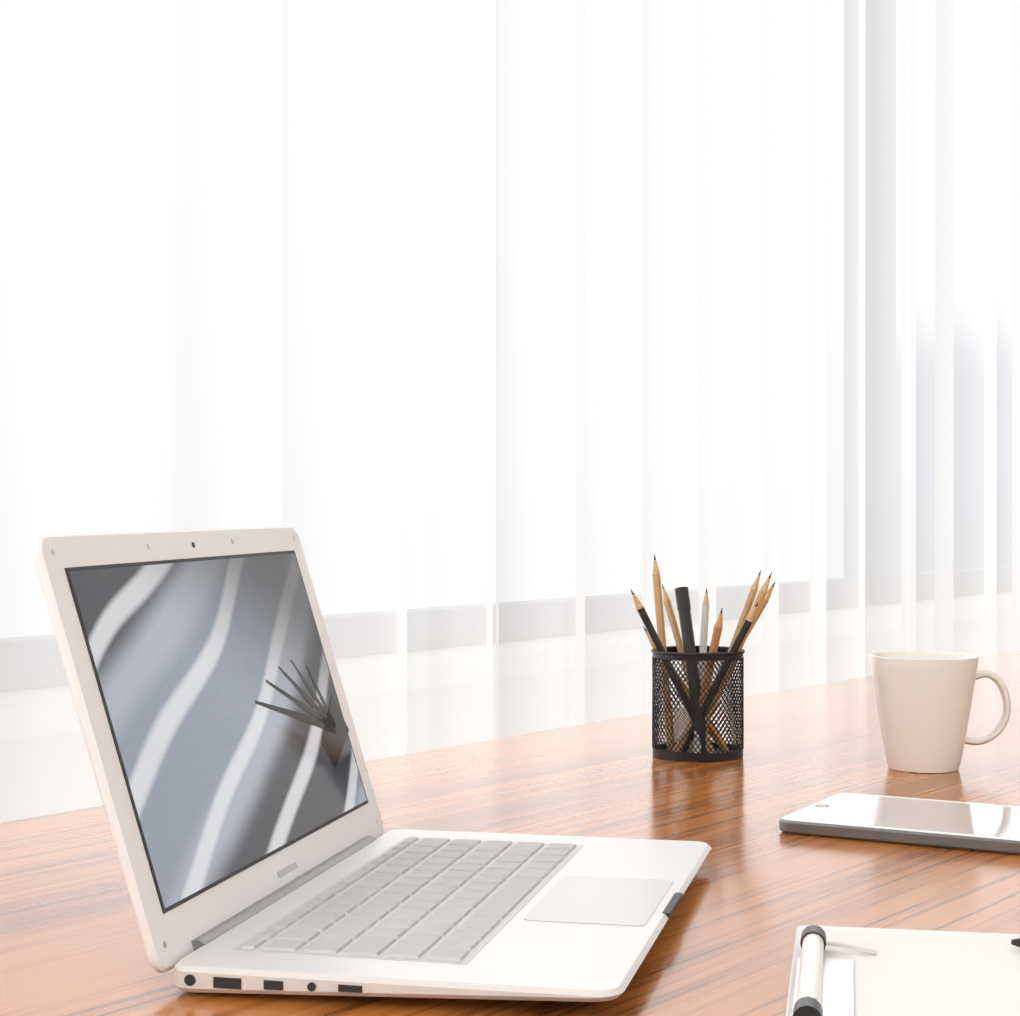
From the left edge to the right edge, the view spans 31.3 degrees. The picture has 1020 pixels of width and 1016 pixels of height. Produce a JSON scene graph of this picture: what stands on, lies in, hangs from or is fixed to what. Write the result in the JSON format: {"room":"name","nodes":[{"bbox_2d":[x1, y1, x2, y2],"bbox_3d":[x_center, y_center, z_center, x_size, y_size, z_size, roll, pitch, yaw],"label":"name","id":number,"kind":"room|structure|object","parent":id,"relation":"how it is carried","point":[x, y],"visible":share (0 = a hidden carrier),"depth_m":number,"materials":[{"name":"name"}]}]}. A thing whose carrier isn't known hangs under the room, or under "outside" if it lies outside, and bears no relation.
{"room":"office","nodes":[
{"label":"office","id":0,"kind":"room"},
{"bbox_3d":[1.455,1.012,1.019,5.040,0.080,7.440,0,0,37],"label":"floor","id":1,"kind":"structure","parent":0,"visible":0},
{"bbox_2d":[0,651,1019,1015],"bbox_3d":[0.555,0.595,1.621,1.044,0.750,2.830,0,0,37],"label":"desk","id":2,"kind":"object","parent":1,"relation":"on","point":[762,887],"visible":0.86,"depth_m":1.16,"materials":[{"name":"brown wood"}]},
{"bbox_2d":[32,526,710,1001],"bbox_3d":[-0.048,0.117,0.987,0.278,0.209,0.360,0,0,13],"label":"laptop","id":3,"kind":"object","parent":2,"relation":"on","point":[258,850],"visible":1,"depth_m":0.94,"materials":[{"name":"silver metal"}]},
{"bbox_2d":[630,554,775,761],"bbox_3d":[0.171,0.130,1.617,0.132,0.178,0.122,0,0,-1],"label":"pencil cup","id":4,"kind":"object","parent":2,"relation":"on","point":[700,695],"visible":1,"depth_m":1.60,"materials":[{"name":"black metal"}]},
{"bbox_2d":[779,793,1019,854],"bbox_3d":[0.297,0.216,1.250,0.192,0.009,0.136,0,0,29],"label":"tablet","id":5,"kind":"object","parent":2,"relation":"on","point":[944,824],"visible":1,"depth_m":1.23,"materials":[{"name":"white"}]},
{"bbox_2d":[786,925,1019,1015],"bbox_3d":[0.289,0.213,0.811,0.325,0.017,0.232,0,0,10],"label":"notebook","id":6,"kind":"object","parent":2,"relation":"on","point":[847,971],"visible":1,"depth_m":0.84,"materials":[{"name":"white paper"}]},
{"bbox_2d":[869,651,1010,772],"bbox_3d":[0.362,0.172,1.536,0.118,0.095,0.091,0,0,5],"label":"mug","id":7,"kind":"object","parent":2,"relation":"on","point":[923,701],"visible":1,"depth_m":1.51,"materials":[{"name":"white ceramic"}]},
{"bbox_3d":[0.386,-1.811,2.956,0.060,0.044,5.000,0,0,37],"label":"track rail","id":8,"kind":"object","parent":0,"visible":0},
{"bbox_2d":[0,0,1019,822],"bbox_3d":[0.386,-0.424,2.960,0.090,2.720,4.900,0,0,37],"label":"curtain","id":9,"kind":"object","parent":8,"relation":"hanging from","point":[486,360],"visible":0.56,"depth_m":2.51,"materials":[{"name":"white fabric"}]}
]}

